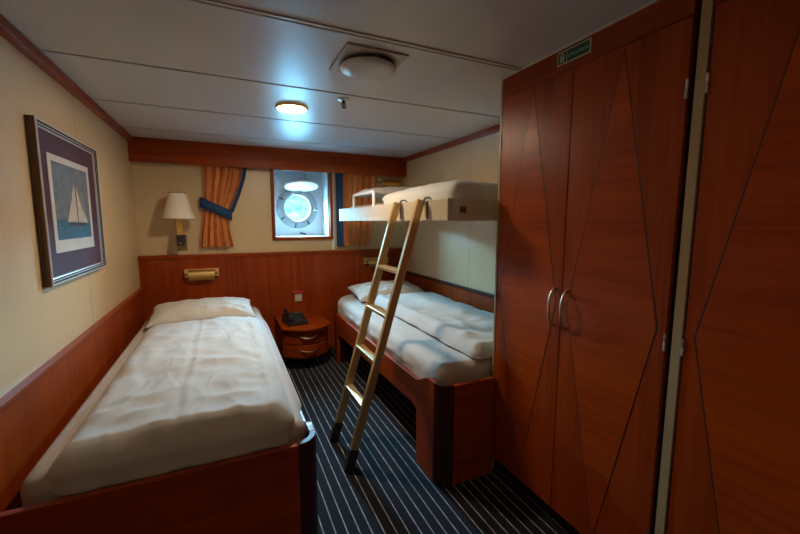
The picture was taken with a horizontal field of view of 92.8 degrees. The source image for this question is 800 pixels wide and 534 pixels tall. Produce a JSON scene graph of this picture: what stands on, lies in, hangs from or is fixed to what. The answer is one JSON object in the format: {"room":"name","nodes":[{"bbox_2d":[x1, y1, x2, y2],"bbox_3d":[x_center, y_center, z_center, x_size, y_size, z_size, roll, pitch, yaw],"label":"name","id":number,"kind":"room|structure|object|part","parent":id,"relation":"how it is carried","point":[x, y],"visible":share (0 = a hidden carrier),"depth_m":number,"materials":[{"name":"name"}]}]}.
{"room":"ship cabin","nodes":[
{"label":"ship cabin","id":0,"kind":"room"},
{"bbox_2d":[0,35,139,397],"bbox_3d":[-1.268,0.215,1.018,0.061,2.100,5.450,-3,7,-25],"label":"wall","id":1,"kind":"structure","parent":0,"point":[37,322],"depth_m":1.61,"materials":[{"name":"beige paint"}]},
{"bbox_2d":[24,114,105,287],"bbox_3d":[-1.670,-0.309,1.952,0.033,0.707,0.825,-3,7,-25],"label":"framed picture","id":2,"kind":"object","parent":1,"relation":"attached to","point":[64,169],"visible":1,"depth_m":1.82,"materials":[{"name":"brown wood"}]},
{"bbox_2d":[46,152,94,253],"bbox_3d":[-1.668,-0.313,1.945,0.002,0.448,0.560,-3,7,-25],"label":"print","id":3,"kind":"object","parent":2,"relation":"attached to","point":[68,184],"depth_m":1.89,"materials":[{"name":"paper"}]},
{"bbox_2d":[0,14,132,140],"bbox_3d":[-1.186,-0.801,0.846,0.042,0.042,5.290,-3,7,-25],"label":"trim","id":4,"kind":"structure","parent":1,"relation":"attached to","point":[8,31],"depth_m":1.74,"materials":[{"name":"brown wood"}]},
{"bbox_2d":[0,287,145,511],"bbox_3d":[-1.206,0.866,1.067,0.034,0.795,5.345,-3,7,-25],"label":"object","id":5,"kind":"structure","parent":1,"relation":"attached to","point":[33,413],"depth_m":1.61,"materials":[{"name":"brown wood"}]},
{"bbox_2d":[180,0,521,71],"bbox_3d":[-0.351,-0.879,1.373,2.005,0.006,0.036,-3,7,-25],"label":"trim","id":6,"kind":"structure","parent":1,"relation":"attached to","point":[351,32],"depth_m":1.43,"materials":[{"name":"metal"}]},
{"bbox_2d":[131,162,401,255],"bbox_3d":[-1.177,-0.140,4.005,2.620,2.100,0.060,-3,7,-25],"label":"wall","id":7,"kind":"structure","parent":0,"point":[250,225],"depth_m":3.61,"materials":[{"name":"beige paint"}]},
{"bbox_2d":[161,192,195,249],"bbox_3d":[-1.976,-0.400,3.408,0.267,0.522,0.294,-3,7,-25],"label":"wall lamp","id":8,"kind":"object","parent":7,"relation":"attached to","point":[177,207],"visible":1,"depth_m":3.31,"materials":[{"name":"beige fabric"}]},
{"bbox_3d":[-1.970,-0.539,3.379,0.264,0.232,0.264,-3,7,-25],"label":"lamp shade","id":9,"kind":"part","parent":8,"relation":"part of","materials":[{"name":"white fabric"}]},
{"bbox_3d":[-1.972,-0.393,3.400,0.051,0.210,0.040,-3,7,-25],"label":"stem","id":10,"kind":"part","parent":8,"relation":"part of","materials":[{"name":"gold metal"}]},
{"bbox_2d":[184,268,218,280],"bbox_3d":[-1.863,0.070,3.579,0.290,0.100,0.092,-3,7,-25],"label":"light","id":11,"kind":"object","parent":7,"relation":"attached to","point":[207,273],"visible":1,"depth_m":3.55,"materials":[{"name":"gold metal"}]},
{"bbox_2d":[188,269,214,279],"bbox_3d":[-1.859,0.071,3.572,0.218,0.089,0.076,-3,7,-25],"label":"hood","id":12,"kind":"object","parent":11,"relation":"attached to","point":[193,274],"depth_m":3.55,"materials":[{"name":"gold metal"}]},
{"bbox_2d":[199,166,246,247],"bbox_3d":[-1.683,-0.593,3.630,0.455,0.806,0.094,-3,7,-25],"label":"curtain","id":13,"kind":"object","parent":7,"relation":"hanging from","point":[222,186],"visible":0.91,"depth_m":3.61,"materials":[{"name":"orange fabric"}]},
{"bbox_2d":[127,136,405,176],"bbox_3d":[-1.139,-1.071,3.817,2.620,0.207,0.110,-3,7,-25],"label":"trim","id":14,"kind":"structure","parent":7,"relation":"attached to","point":[141,149],"depth_m":3.65,"materials":[{"name":"brown wood"}]},
{"bbox_2d":[138,248,402,353],"bbox_3d":[-1.153,0.375,4.012,2.620,1.075,0.060,-3,7,-25],"label":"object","id":15,"kind":"structure","parent":7,"relation":"attached to","point":[269,280],"depth_m":3.90,"materials":[{"name":"brown wood"}]},
{"bbox_2d":[293,291,302,300],"bbox_3d":[-1.073,0.308,4.006,0.097,0.106,0.033,-3,7,-25],"label":"button","id":16,"kind":"object","parent":7,"relation":"attached to","point":[298,294],"visible":1,"depth_m":4.00,"materials":[{"name":"beige plastic"}]},
{"bbox_2d":[270,169,332,239],"bbox_3d":[-1.088,-0.682,4.132,0.631,0.754,0.388,-3,7,-25],"label":"window","id":17,"kind":"structure","parent":7,"relation":"in","point":[318,229],"depth_m":4.22,"materials":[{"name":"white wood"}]},
{"bbox_2d":[276,171,317,234],"bbox_3d":[-1.088,-0.696,4.123,0.452,0.697,0.378,-3,7,-25],"label":"porthole","id":18,"kind":"object","parent":17,"relation":"attached to","point":[294,187],"visible":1,"depth_m":4.20,"materials":[{"name":"grey paint"}]},
{"bbox_3d":[-1.061,-0.873,4.097,0.352,0.102,0.347,-3,7,-25],"label":"deadlight lid","id":19,"kind":"part","parent":18,"relation":"part of","materials":[{"name":"white paint"}]},
{"bbox_2d":[332,173,334,249],"bbox_3d":[-0.726,-0.608,4.114,0.028,0.845,0.020,-3,7,-25],"label":"trim","id":20,"kind":"structure","parent":7,"relation":"attached to","point":[333,239],"depth_m":4.12,"materials":[{"name":"white paint"}]},
{"bbox_2d":[335,173,375,245],"bbox_3d":[-0.476,-0.645,4.186,0.472,0.828,0.074,-3,7,-25],"label":"curtain","id":21,"kind":"object","parent":7,"relation":"hanging from","point":[349,233],"visible":0.7,"depth_m":4.16,"materials":[{"name":"orange fabric"}]},
{"bbox_2d":[363,257,388,266],"bbox_3d":[-0.262,-0.058,4.305,0.290,0.100,0.092,-3,7,-25],"label":"light","id":22,"kind":"object","parent":7,"relation":"attached to","point":[372,261],"visible":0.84,"depth_m":4.26,"materials":[{"name":"gold metal"}]},
{"bbox_2d":[367,258,386,265],"bbox_3d":[-0.258,-0.056,4.298,0.218,0.089,0.076,-3,7,-25],"label":"hood","id":23,"kind":"object","parent":22,"relation":"attached to","point":[371,261],"depth_m":4.25,"materials":[{"name":"gold metal"}]},
{"bbox_2d":[377,179,401,187],"bbox_3d":[-0.112,-0.945,4.318,0.290,0.100,0.092,-3,7,-25],"label":"light","id":24,"kind":"object","parent":7,"relation":"attached to","point":[380,182],"visible":0.97,"depth_m":4.28,"materials":[{"name":"gold metal"}]},
{"bbox_2d":[0,0,652,157],"bbox_3d":[-0.036,-0.916,1.420,2.720,0.063,5.490,-3,7,-25],"label":"ceiling","id":25,"kind":"structure","parent":0,"point":[161,69],"depth_m":1.70,"materials":[{"name":"paint"}]},
{"bbox_2d":[275,102,307,113],"bbox_3d":[-0.678,-0.996,2.388,0.200,0.016,0.200,-3,7,-25],"label":"recessed light","id":26,"kind":"object","parent":25,"relation":"in","point":[286,107],"visible":1,"depth_m":2.36,"materials":[{"name":"gold metal"}]},
{"bbox_2d":[278,105,305,111],"bbox_3d":[-0.678,-0.994,2.388,0.168,0.014,0.168,-3,7,-25],"label":"diffuser","id":27,"kind":"object","parent":26,"relation":"attached to","point":[283,108],"depth_m":2.37,"materials":[{"name":"white plastic"}]},
{"bbox_2d":[338,97,348,108],"bbox_3d":[-0.329,-0.957,2.227,0.068,0.053,0.068,-3,7,-25],"label":"sprinkler","id":28,"kind":"object","parent":25,"relation":"attached to","point":[343,100],"visible":1,"depth_m":2.22,"materials":[{"name":"metal"}]},
{"bbox_2d":[329,42,408,80],"bbox_3d":[-0.147,-0.894,1.712,0.274,0.056,0.295,-3,7,-25],"label":"ceiling vent","id":29,"kind":"object","parent":25,"relation":"in","point":[356,61],"visible":1,"depth_m":1.64,"materials":[{"name":"metal"}]},
{"bbox_2d":[280,347,568,533],"bbox_3d":[-0.041,1.228,1.675,2.720,0.060,5.490,-3,7,-25],"label":"floor","id":30,"kind":"structure","parent":0,"point":[387,491],"depth_m":2.04,"materials":[{"name":"blue carpet"}]},
{"bbox_2d":[0,318,317,533],"bbox_3d":[-1.294,0.821,2.455,0.981,0.556,2.588,-3,7,-25],"label":"frame","id":31,"kind":"object","parent":30,"relation":"on","point":[271,491],"visible":0.48,"depth_m":1.31,"materials":[{"name":"brown wood"}]},
{"bbox_3d":[-0.795,0.964,1.283,0.903,0.552,0.026,-3,7,-25],"label":"footboard","id":32,"kind":"part","parent":31,"relation":"part of","materials":[{"name":"brown wood"}]},
{"bbox_2d":[20,306,304,506],"bbox_3d":[-1.268,0.596,2.455,0.906,0.200,2.484,-3,7,-25],"label":"mattress","id":33,"kind":"object","parent":31,"relation":"on","point":[36,488],"visible":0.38,"depth_m":1.51,"materials":[{"name":"white fabric"}]},
{"bbox_2d":[47,316,294,495],"bbox_3d":[-1.089,0.516,2.067,0.754,0.160,1.724,-3,7,-25],"label":"duvet","id":34,"kind":"object","parent":33,"relation":"on","point":[189,393],"visible":1,"depth_m":1.44,"materials":[{"name":"white fabric"}]},
{"bbox_2d":[146,297,255,327],"bbox_3d":[-1.573,0.337,3.053,0.749,0.149,0.475,-3,7,-25],"label":"pillow","id":35,"kind":"object","parent":33,"relation":"on","point":[211,307],"visible":0.85,"depth_m":2.94,"materials":[{"name":"fabric"}]},
{"bbox_3d":[-0.806,0.813,2.535,0.026,0.556,2.170,-3,7,-25],"label":"rail","id":36,"kind":"part","parent":31,"relation":"part of","materials":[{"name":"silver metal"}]},
{"bbox_3d":[-0.357,0.936,1.509,0.040,0.556,0.108,3,7,20],"label":"corner post","id":37,"kind":"part","parent":31,"relation":"part of","materials":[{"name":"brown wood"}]},
{"bbox_2d":[275,312,329,364],"bbox_3d":[-0.959,0.737,3.778,0.455,0.412,0.627,-3,7,-25],"label":"nightstand","id":38,"kind":"object","parent":30,"relation":"on","point":[301,344],"visible":1,"depth_m":3.56,"materials":[{"name":"brown wood"}]},
{"bbox_2d":[282,309,307,326],"bbox_3d":[-1.012,0.476,3.660,0.197,0.135,0.225,-4,8,-33],"label":"telephone","id":39,"kind":"object","parent":38,"relation":"on","point":[294,318],"visible":1,"depth_m":3.63,"materials":[{"name":"black plastic"}]},
{"bbox_3d":[-0.871,0.649,3.575,0.396,0.125,0.114,-3,7,-25],"label":"drawer","id":40,"kind":"part","parent":38,"relation":"part of","materials":[{"name":"brown wood"}]},
{"bbox_3d":[-0.871,0.781,3.591,0.396,0.116,0.114,-3,7,-25],"label":"drawer","id":41,"kind":"part","parent":38,"relation":"part of","materials":[{"name":"brown wood"}]},
{"bbox_2d":[329,197,432,471],"bbox_3d":[-0.131,0.357,2.293,0.542,1.536,0.358,-3,7,-25],"label":"ladder","id":42,"kind":"object","parent":30,"relation":"on","point":[364,402],"visible":0.97,"depth_m":2.14,"materials":[{"name":"beige wood"}]},
{"bbox_3d":[-0.221,0.348,2.428,0.484,1.519,0.030,-3,7,-25],"label":"rail","id":43,"kind":"part","parent":42,"relation":"part of","materials":[{"name":"beige wood"}]},
{"bbox_3d":[-0.087,0.383,2.140,0.484,1.519,0.030,-3,7,-25],"label":"rail","id":44,"kind":"part","parent":42,"relation":"part of","materials":[{"name":"beige wood"}]},
{"bbox_2d":[335,308,494,486],"bbox_3d":[0.141,0.737,3.198,0.931,0.556,2.348,-3,7,-25],"label":"frame","id":45,"kind":"object","parent":30,"relation":"on","point":[455,422],"visible":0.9,"depth_m":2.04,"materials":[{"name":"brown wood"}]},
{"bbox_3d":[-0.559,0.764,3.780,0.060,0.360,0.060,-3,7,-25],"label":"leg","id":46,"kind":"part","parent":45,"relation":"part of","materials":[{"name":"brown wood"}]},
{"bbox_3d":[-0.216,0.772,2.892,0.026,0.556,1.930,-3,7,-25],"label":"rail","id":47,"kind":"part","parent":45,"relation":"part of","materials":[{"name":"brown wood"}]},
{"bbox_2d":[338,294,491,383],"bbox_3d":[0.131,0.497,3.187,0.913,0.231,2.228,-3,7,-25],"label":"mattress","id":48,"kind":"object","parent":45,"relation":"on","point":[420,352],"visible":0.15,"depth_m":2.34,"materials":[{"name":"white fabric"}]},
{"bbox_2d":[347,280,423,301],"bbox_3d":[-0.130,0.224,3.875,0.710,0.143,0.468,-3,7,-22],"label":"pillow","id":49,"kind":"object","parent":48,"relation":"on","point":[361,291],"visible":0.59,"depth_m":3.76,"materials":[{"name":"fabric"}]},
{"bbox_2d":[375,292,493,358],"bbox_3d":[0.372,0.355,2.940,0.669,0.097,1.648,-3,7,-25],"label":"duvet","id":50,"kind":"object","parent":48,"relation":"on","point":[468,329],"visible":0.73,"depth_m":2.70,"materials":[{"name":"white fabric"}]},
{"bbox_3d":[0.226,0.880,1.994,0.108,0.556,0.040,3,7,20],"label":"corner post","id":51,"kind":"part","parent":45,"relation":"part of","materials":[{"name":"brown wood"}]},
{"bbox_3d":[0.392,0.877,2.044,0.260,0.552,0.026,-3,7,-25],"label":"footboard","id":52,"kind":"part","parent":45,"relation":"part of","materials":[{"name":"brown wood"}]},
{"bbox_2d":[493,0,699,533],"bbox_3d":[0.947,0.136,1.749,0.651,2.096,0.867,-3,7,-25],"label":"wardrobe","id":53,"kind":"object","parent":30,"relation":"on","point":[593,146],"visible":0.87,"depth_m":1.49,"materials":[{"name":"brown wood"}]},
{"bbox_3d":[0.612,0.128,1.832,0.023,1.910,0.425,-3,7,-25],"label":"door","id":54,"kind":"part","parent":53,"relation":"part of","materials":[{"name":"brown wood"}]},
{"bbox_3d":[0.659,0.174,1.657,0.047,0.170,0.011,-3,7,-25],"label":"handle","id":55,"kind":"part","parent":53,"relation":"part of","materials":[{"name":"silver metal"}]},
{"bbox_3d":[0.686,0.181,1.598,0.047,0.170,0.011,-3,7,-25],"label":"handle","id":56,"kind":"part","parent":53,"relation":"part of","materials":[{"name":"silver metal"}]},
{"bbox_2d":[557,37,591,66],"bbox_3d":[0.691,-0.852,1.516,0.005,0.052,0.160,-3,7,-25],"label":"sign","id":57,"kind":"object","parent":53,"relation":"attached to","point":[583,48],"visible":1,"depth_m":1.51,"materials":[{"name":"green plastic"}]},
{"bbox_3d":[0.668,-0.858,1.564,0.002,0.042,0.040,-3,7,-25],"label":"panel","id":58,"kind":"part","parent":57,"relation":"part of","materials":[{"name":"green plastic"}]},
{"bbox_3d":[0.700,-0.850,1.496,0.002,0.042,0.104,-3,7,-25],"label":"panel","id":59,"kind":"part","parent":57,"relation":"part of","materials":[{"name":"green plastic"}]},
{"bbox_2d":[501,0,659,79],"bbox_3d":[0.691,-0.892,1.513,0.005,0.008,0.876,-3,7,-25],"label":"trim","id":60,"kind":"structure","parent":53,"relation":"attached to","point":[653,1],"depth_m":1.45,"materials":[{"name":"wood"}]},
{"bbox_3d":[0.792,0.175,1.443,0.023,1.910,0.425,-3,7,-25],"label":"door","id":61,"kind":"part","parent":53,"relation":"part of","materials":[{"name":"brown wood"}]},
{"bbox_2d":[652,0,715,533],"bbox_3d":[0.899,0.198,1.219,0.034,2.098,0.027,-3,7,-25],"label":"trim","id":62,"kind":"structure","parent":30,"relation":"on","point":[708,10],"depth_m":1.18,"materials":[{"name":"beige wood"}]},
{"bbox_2d":[667,0,799,533],"bbox_3d":[1.329,0.235,0.924,0.651,2.096,0.869,-3,7,-25],"label":"wardrobe","id":63,"kind":"object","parent":30,"relation":"on","point":[736,470],"visible":1,"depth_m":1.05,"materials":[{"name":"brown wood"}]},
{"bbox_2d":[402,132,499,293],"bbox_3d":[1.166,0.089,2.130,0.061,2.100,5.450,-3,7,-25],"label":"wall","id":64,"kind":"structure","parent":0,"point":[463,253],"depth_m":3.42,"materials":[{"name":"beige paint"}]},
{"bbox_2d":[339,190,496,220],"bbox_3d":[0.216,-0.482,3.023,0.870,0.235,2.032,-3,7,-25],"label":"bunk","id":65,"kind":"object","parent":64,"relation":"attached to","point":[445,209],"visible":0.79,"depth_m":2.07,"materials":[{"name":"beige laminate"}]},
{"bbox_3d":[-0.305,-0.531,3.143,0.024,0.169,0.524,-3,7,-25],"label":"guard rail","id":66,"kind":"part","parent":65,"relation":"part of","materials":[{"name":"white metal"}]},
{"bbox_2d":[350,203,383,207],"bbox_3d":[0.226,-0.453,3.054,0.732,0.127,1.919,-3,7,-25],"label":"mattress","id":67,"kind":"object","parent":65,"relation":"on","point":[376,203],"visible":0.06,"depth_m":3.30,"materials":[{"name":"white fabric"}]},
{"bbox_2d":[352,186,410,197],"bbox_3d":[-0.016,-0.689,3.523,0.720,0.099,0.520,-3,8,-27],"label":"pillow","id":68,"kind":"object","parent":67,"relation":"on","point":[379,192],"visible":0.38,"depth_m":3.28,"materials":[{"name":"fabric"}]},
{"bbox_2d":[382,179,497,204],"bbox_3d":[0.427,-0.489,2.608,0.808,0.123,1.031,-3,7,-25],"label":"duvet","id":69,"kind":"object","parent":67,"relation":"on","point":[459,188],"visible":0.67,"depth_m":2.10,"materials":[{"name":"fabric"}]},
{"bbox_3d":[-0.166,-0.404,2.859,0.030,0.116,2.025,-3,7,-25],"label":"panel","id":70,"kind":"part","parent":65,"relation":"part of","materials":[{"name":"beige laminate"}]},
{"bbox_3d":[0.645,-0.316,2.140,0.839,0.116,0.030,-3,7,-25],"label":"panel","id":71,"kind":"part","parent":65,"relation":"part of","materials":[{"name":"beige laminate"}]},
{"bbox_2d":[404,271,493,312],"bbox_3d":[0.536,0.575,3.452,0.034,0.820,2.435,-3,7,-25],"label":"trim","id":72,"kind":"structure","parent":64,"relation":"attached to","point":[481,300],"depth_m":3.47,"materials":[{"name":"brown wood"}]},
{"bbox_2d":[403,124,499,161],"bbox_3d":[0.548,-1.079,3.228,0.042,0.042,2.380,-3,7,-25],"label":"trim","id":73,"kind":"structure","parent":64,"relation":"attached to","point":[494,129],"depth_m":3.32,"materials":[{"name":"brown wood"}]},
{"bbox_2d":[492,80,503,468],"bbox_3d":[0.785,0.086,2.153,0.610,2.098,0.012,-3,7,-25],"label":"trim","id":74,"kind":"structure","parent":64,"relation":"attached to","point":[502,98],"depth_m":1.99,"materials":[{"name":"brown wood"}]},
{"label":"outside","id":75,"kind":"structure","parent":0,"visible":0},
{"bbox_2d":[284,195,309,220],"bbox_3d":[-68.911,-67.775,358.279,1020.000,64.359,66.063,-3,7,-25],"label":"sky","id":76,"kind":"structure","parent":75,"point":[296,207],"depth_m":334.44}
]}

